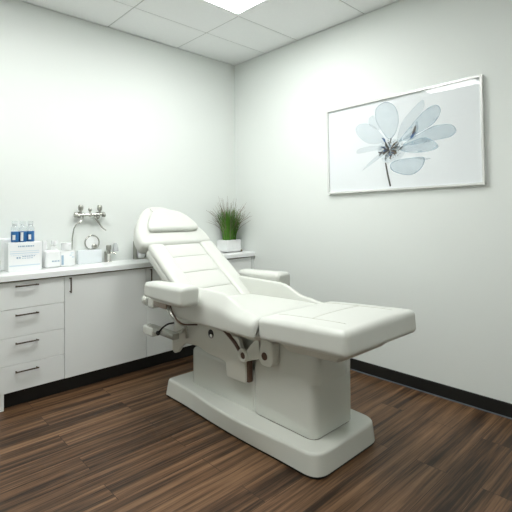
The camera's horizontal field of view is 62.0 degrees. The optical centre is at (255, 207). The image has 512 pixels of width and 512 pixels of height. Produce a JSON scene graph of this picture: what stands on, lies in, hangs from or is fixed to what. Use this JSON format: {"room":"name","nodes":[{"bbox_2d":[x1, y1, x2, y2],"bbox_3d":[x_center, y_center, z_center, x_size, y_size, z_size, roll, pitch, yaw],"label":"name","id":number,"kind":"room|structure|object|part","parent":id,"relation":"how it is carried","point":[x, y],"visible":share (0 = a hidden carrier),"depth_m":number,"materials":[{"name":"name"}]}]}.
{"room":"examination room","nodes":[
{"label":"examination room","id":0,"kind":"room"},
{"bbox_2d":[0,0,235,263],"bbox_3d":[-1.810,-0.090,2.992,4.500,2.790,0.100,0,-1,-43],"label":"wall","id":1,"kind":"structure","parent":0,"point":[92,115],"depth_m":3.47,"materials":[{"name":"paint"}]},
{"bbox_2d":[71,205,105,249],"bbox_3d":[-1.305,0.157,3.331,0.264,0.353,0.090,0,-1,-43],"label":"mixer tap","id":2,"kind":"object","parent":1,"relation":"attached to","point":[96,216],"visible":0.95,"depth_m":3.33,"materials":[{"name":"silver metal"}]},
{"bbox_3d":[-1.353,0.016,3.290,0.038,0.070,0.039,0,-1,-43],"label":"tap handle","id":3,"kind":"part","parent":2,"relation":"part of","materials":[{"name":"metal"}]},
{"bbox_3d":[-1.244,0.016,3.393,0.038,0.070,0.039,0,-1,-43],"label":"tap handle","id":4,"kind":"part","parent":2,"relation":"part of","materials":[{"name":"metal"}]},
{"bbox_3d":[-1.237,0.126,3.369,0.104,0.125,0.016,0,-1,-17],"label":"spout","id":5,"kind":"part","parent":2,"relation":"part of","materials":[{"name":"silver metal"}]},
{"bbox_2d":[84,235,99,249],"bbox_3d":[-1.292,0.279,3.372,0.123,0.123,0.034,0,-1,-43],"label":"round mirror","id":6,"kind":"object","parent":1,"relation":"attached to","point":[91,241],"visible":1,"depth_m":3.37,"materials":[{"name":"silver metal"}]},
{"bbox_3d":[-1.301,0.279,3.381,0.110,0.110,0.008,0,-1,-43],"label":"plate","id":7,"kind":"part","parent":6,"relation":"part of","materials":[{"name":"white plastic"}]},
{"bbox_2d":[113,243,117,250],"bbox_3d":[-1.154,0.327,3.498,0.047,0.066,0.050,0,-1,-43],"label":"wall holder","id":8,"kind":"object","parent":1,"relation":"attached to","point":[115,245],"visible":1,"depth_m":3.48,"materials":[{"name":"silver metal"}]},
{"bbox_2d":[20,0,398,64],"bbox_3d":[-0.140,-1.571,1.229,4.500,0.100,5.000,0,-1,-43],"label":"ceiling","id":9,"kind":"structure","parent":0,"point":[295,19],"depth_m":3.40,"materials":[{"name":"tile"}]},
{"bbox_2d":[199,0,268,16],"bbox_3d":[-0.145,-1.509,2.858,0.660,0.024,0.677,0,-1,-43],"label":"recessed light","id":10,"kind":"object","parent":9,"relation":"in","point":[236,7],"visible":1,"depth_m":3.15,"materials":[{"name":"plastic"}]},
{"bbox_2d":[207,0,261,12],"bbox_3d":[-0.145,-1.509,2.858,0.600,0.014,0.617,0,-1,-43],"label":"diffuser","id":11,"kind":"object","parent":10,"relation":"attached to","point":[232,6],"depth_m":3.15,"materials":[{"name":"white plastic"}]},
{"bbox_2d":[108,0,363,52],"bbox_3d":[-0.140,-1.532,1.228,4.300,0.017,4.800,0,-1,-43],"label":"grid","id":12,"kind":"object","parent":9,"relation":"attached to","point":[114,0],"depth_m":3.42,"materials":[{"name":"metal"}]},
{"bbox_2d":[0,355,511,511],"bbox_3d":[-0.117,1.299,1.193,4.500,0.060,5.000,0,-1,-43],"label":"floor","id":13,"kind":"structure","parent":0,"point":[120,443],"depth_m":2.15,"materials":[{"name":"brown wood"}]},
{"bbox_2d":[0,276,63,411],"bbox_3d":[-1.690,0.889,2.806,0.744,0.824,0.302,0,-1,-43],"label":"base cabinet","id":14,"kind":"object","parent":13,"relation":"on","point":[31,310],"visible":0.98,"depth_m":2.83,"materials":[{"name":"white laminate"}]},
{"bbox_3d":[-1.500,1.065,2.794,0.140,0.010,0.029,0,-1,-43],"label":"handle","id":15,"kind":"part","parent":14,"relation":"part of","materials":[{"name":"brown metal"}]},
{"bbox_3d":[-1.502,0.882,2.796,0.140,0.010,0.029,0,-1,-43],"label":"handle","id":16,"kind":"part","parent":14,"relation":"part of","materials":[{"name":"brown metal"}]},
{"bbox_3d":[-1.503,0.700,2.798,0.140,0.010,0.029,0,-1,-43],"label":"handle","id":17,"kind":"part","parent":14,"relation":"part of","materials":[{"name":"brown metal"}]},
{"bbox_3d":[-1.505,0.513,2.801,0.140,0.010,0.029,0,-1,-43],"label":"handle","id":18,"kind":"part","parent":14,"relation":"part of","materials":[{"name":"brown metal"}]},
{"bbox_3d":[-1.611,1.107,2.721,0.740,0.169,0.018,0,-1,-43],"label":"drawer","id":19,"kind":"part","parent":14,"relation":"part of","materials":[{"name":"white laminate"}]},
{"bbox_3d":[-1.612,0.932,2.723,0.740,0.176,0.018,0,-1,-43],"label":"drawer","id":20,"kind":"part","parent":14,"relation":"part of","materials":[{"name":"white laminate"}]},
{"bbox_3d":[-1.614,0.752,2.725,0.740,0.178,0.018,0,-1,-43],"label":"drawer","id":21,"kind":"part","parent":14,"relation":"part of","materials":[{"name":"white laminate"}]},
{"bbox_3d":[-1.615,0.573,2.728,0.740,0.174,0.018,0,-1,-43],"label":"drawer","id":22,"kind":"part","parent":14,"relation":"part of","materials":[{"name":"white laminate"}]},
{"bbox_2d":[0,251,254,281],"bbox_3d":[-1.046,0.459,3.429,2.584,0.040,0.294,0,-1,-43],"label":"countertop","id":23,"kind":"structure","parent":14,"relation":"on","point":[5,276],"depth_m":3.10,"materials":[{"name":"white laminate"}]},
{"bbox_2d":[0,238,10,270],"bbox_3d":[-1.745,0.326,2.943,0.130,0.225,0.034,0,-1,-43],"label":"pack","id":24,"kind":"object","parent":23,"relation":"on","point":[2,240],"visible":0.23,"depth_m":2.92,"materials":[{"name":"white cardboard"}]},
{"bbox_2d":[4,241,41,271],"bbox_3d":[-1.617,0.339,2.962,0.211,0.197,0.105,0,-1,-43],"label":"box","id":25,"kind":"object","parent":23,"relation":"on","point":[18,256],"visible":1,"depth_m":2.92,"materials":[{"name":"grey cardboard"}]},
{"bbox_2d":[11,231,18,241],"bbox_3d":[-1.647,0.167,2.910,0.048,0.146,0.048,0,-1,-43],"label":"bottle","id":26,"kind":"object","parent":25,"relation":"on","point":[14,234],"visible":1,"depth_m":2.89,"materials":[{"name":"blue plastic"}]},
{"bbox_2d":[19,231,26,241],"bbox_3d":[-1.611,0.167,2.944,0.048,0.146,0.048,0,-1,-43],"label":"bottle","id":27,"kind":"object","parent":25,"relation":"on","point":[22,234],"visible":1,"depth_m":2.92,"materials":[{"name":"blue plastic"}]},
{"bbox_2d":[27,224,33,240],"bbox_3d":[-1.575,0.167,2.977,0.048,0.146,0.048,0,-1,-43],"label":"bottle","id":28,"kind":"object","parent":25,"relation":"on","point":[30,234],"visible":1,"depth_m":2.96,"materials":[{"name":"blue plastic"}]},
{"bbox_2d":[42,240,47,266],"bbox_3d":[-1.551,0.340,3.127,0.042,0.196,0.042,0,-1,-43],"label":"slim bottle","id":29,"kind":"object","parent":23,"relation":"on","point":[44,242],"visible":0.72,"depth_m":3.11,"materials":[{"name":"white plastic"}]},
{"bbox_2d":[43,240,59,267],"bbox_3d":[-1.487,0.340,3.103,0.108,0.197,0.071,0,-1,-43],"label":"pump bottle","id":30,"kind":"object","parent":23,"relation":"on","point":[51,258],"visible":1,"depth_m":3.08,"materials":[{"name":"white plastic"}]},
{"bbox_2d":[59,243,74,266],"bbox_3d":[-1.417,0.352,3.183,0.104,0.172,0.076,0,-1,-43],"label":"jar","id":31,"kind":"object","parent":23,"relation":"on","point":[67,255],"visible":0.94,"depth_m":3.15,"materials":[{"name":"white plastic"}]},
{"bbox_3d":[-1.417,0.294,3.183,0.076,0.056,0.076,0,-1,-43],"label":"lid","id":32,"kind":"part","parent":31,"relation":"part of","materials":[{"name":"white plastic"}]},
{"bbox_2d":[77,249,101,263],"bbox_3d":[-1.312,0.387,3.354,0.187,0.107,0.036,0,-1,-43],"label":"box","id":33,"kind":"object","parent":23,"relation":"on","point":[92,255],"visible":1,"depth_m":3.34,"materials":[{"name":"white cardboard"}]},
{"bbox_2d":[104,245,115,261],"bbox_3d":[-1.176,0.372,3.446,0.093,0.136,0.048,0,-1,-9],"label":"tap","id":34,"kind":"object","parent":23,"relation":"on","point":[108,247],"visible":0.99,"depth_m":3.43,"materials":[{"name":"silver metal"}]},
{"bbox_2d":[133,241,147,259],"bbox_3d":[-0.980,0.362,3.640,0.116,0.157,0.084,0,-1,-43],"label":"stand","id":35,"kind":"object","parent":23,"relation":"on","point":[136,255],"visible":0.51,"depth_m":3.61,"materials":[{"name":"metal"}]},
{"bbox_2d":[206,196,250,252],"bbox_3d":[-0.242,0.163,4.149,0.411,0.558,0.348,0,-1,-43],"label":"potted grass","id":36,"kind":"object","parent":23,"relation":"on","point":[229,243],"depth_m":4.19,"materials":[{"name":"plant"}]},
{"bbox_2d":[217,239,240,252],"bbox_3d":[-0.269,0.382,4.240,0.180,0.122,0.155,0,-1,-43],"label":"pot","id":37,"kind":"object","parent":36,"relation":"attached to","point":[224,245],"depth_m":4.18,"materials":[{"name":"white ceramic"}]},
{"bbox_2d":[62,267,145,391],"bbox_3d":[-1.191,0.891,3.278,0.630,0.824,0.302,0,-1,-43],"label":"base cabinet","id":38,"kind":"object","parent":13,"relation":"on","point":[105,312],"visible":0.94,"depth_m":3.17,"materials":[{"name":"white laminate"}]},
{"bbox_3d":[-1.301,0.547,2.992,0.010,0.108,0.029,0,-1,-43],"label":"handle","id":39,"kind":"part","parent":38,"relation":"part of","materials":[{"name":"brown metal"}]},
{"bbox_2d":[143,267,195,368],"bbox_3d":[-0.732,0.893,3.710,0.630,0.824,0.302,0,-1,-43],"label":"base cabinet","id":40,"kind":"object","parent":13,"relation":"on","point":[159,350],"visible":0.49,"depth_m":3.49,"materials":[{"name":"white laminate"}]},
{"bbox_2d":[227,256,250,271],"bbox_3d":[-0.324,0.895,4.116,0.521,0.824,0.274,0,-1,-43],"label":"base cabinet","id":41,"kind":"object","parent":13,"relation":"on","point":[240,263],"visible":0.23,"depth_m":4.10,"materials":[{"name":"white laminate"}]},
{"bbox_2d":[251,256,253,268],"bbox_3d":[-0.035,0.894,4.220,0.026,0.823,0.021,0,-1,-43],"label":"filler panel","id":42,"kind":"object","parent":13,"relation":"on","point":[252,257],"visible":0.14,"depth_m":4.21,"materials":[{"name":"white laminate"}]},
{"bbox_2d":[133,207,415,479],"bbox_3d":[-0.132,0.636,2.800,0.981,1.305,2.184,0,-1,-43],"label":"chair","id":43,"kind":"object","parent":13,"relation":"on","point":[271,371],"visible":1,"depth_m":2.35,"materials":[{"name":"white leather"}]},
{"bbox_3d":[-0.759,0.646,2.976,0.080,0.080,0.056,0,-1,-43],"label":"clamp knob","id":44,"kind":"part","parent":43,"relation":"part of","materials":[{"name":"white plastic"}]},
{"bbox_3d":[-0.407,0.509,3.091,0.575,0.424,0.570,0,-1,-43],"label":"backrest","id":45,"kind":"part","parent":43,"relation":"part of","materials":[{"name":"white leather"}]},
{"bbox_3d":[-0.631,0.839,2.876,0.050,0.040,0.340,0,-1,-43],"label":"lever","id":46,"kind":"part","parent":43,"relation":"part of","materials":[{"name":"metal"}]},
{"bbox_3d":[-0.596,0.793,2.800,0.182,0.108,0.014,-1,-1,43],"label":"release rod","id":47,"kind":"part","parent":43,"relation":"part of","materials":[{"name":"black metal"}]},
{"bbox_3d":[-0.534,0.523,2.641,0.139,0.119,0.450,0,-1,-43],"label":"armrest","id":48,"kind":"part","parent":43,"relation":"part of","materials":[{"name":"white leather"}]},
{"bbox_2d":[148,210,197,231],"bbox_3d":[-0.700,0.106,3.438,0.453,0.172,0.203,0,-1,-43],"label":"cushion","id":49,"kind":"object","parent":43,"relation":"on","point":[158,220],"depth_m":3.41,"materials":[{"name":"white leather"}]},
{"bbox_3d":[-0.511,0.579,2.630,0.120,0.022,0.330,0,-1,-43],"label":"armrest","id":50,"kind":"part","parent":43,"relation":"part of","materials":[{"name":"beige paint"}]},
{"bbox_3d":[-0.533,0.333,3.226,0.324,0.103,0.130,0,-1,-43],"label":"panel","id":51,"kind":"part","parent":43,"relation":"part of","materials":[{"name":"white leather"}]},
{"bbox_3d":[-0.445,0.421,3.132,0.324,0.118,0.152,0,-1,-43],"label":"panel","id":52,"kind":"part","parent":43,"relation":"part of","materials":[{"name":"white leather"}]},
{"bbox_3d":[-0.348,0.516,3.029,0.324,0.118,0.152,0,-1,-43],"label":"panel","id":53,"kind":"part","parent":43,"relation":"part of","materials":[{"name":"white leather"}]},
{"bbox_3d":[-0.314,0.866,2.700,0.026,0.282,0.761,0,-1,-43],"label":"plate","id":54,"kind":"part","parent":43,"relation":"part of","materials":[{"name":"beige paint"}]},
{"bbox_3d":[-0.257,0.606,2.932,0.324,0.107,0.136,0,-1,-43],"label":"panel","id":55,"kind":"part","parent":43,"relation":"part of","materials":[{"name":"white leather"}]},
{"bbox_3d":[0.050,0.525,3.193,0.139,0.119,0.450,0,-1,-43],"label":"armrest","id":56,"kind":"part","parent":43,"relation":"part of","materials":[{"name":"white leather"}]},
{"bbox_3d":[0.070,0.782,2.298,0.055,0.142,0.115,0,-1,-43],"label":"knob","id":57,"kind":"part","parent":43,"relation":"part of","materials":[{"name":"beige paint"}]},
{"bbox_3d":[0.026,1.278,2.630,0.558,0.014,1.322,0,-1,-43],"label":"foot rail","id":58,"kind":"part","parent":43,"relation":"part of","materials":[{"name":"white plastic"}]},
{"bbox_3d":[-0.023,0.643,2.684,0.500,0.125,0.681,0,-1,-43],"label":"seat","id":59,"kind":"part","parent":43,"relation":"part of","materials":[{"name":"white leather"}]},
{"bbox_2d":[235,0,511,403],"bbox_3d":[1.506,-0.121,2.684,0.100,2.790,4.900,0,-1,-43],"label":"wall","id":60,"kind":"structure","parent":0,"point":[443,255],"depth_m":3.12,"materials":[{"name":"paint"}]},
{"bbox_2d":[326,74,485,193],"bbox_3d":[1.014,-0.471,3.111,0.029,0.727,1.230,0,-2,-43],"label":"framed picture","id":61,"kind":"object","parent":60,"relation":"attached to","point":[433,136],"visible":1,"depth_m":3.02,"materials":[{"name":"silver metal"}]},
{"bbox_2d":[350,358,511,419],"bbox_3d":[1.442,1.227,2.666,0.012,0.082,4.800,0,-1,-43],"label":"baseboard","id":62,"kind":"structure","parent":60,"relation":"attached to","point":[503,408],"depth_m":2.89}
]}

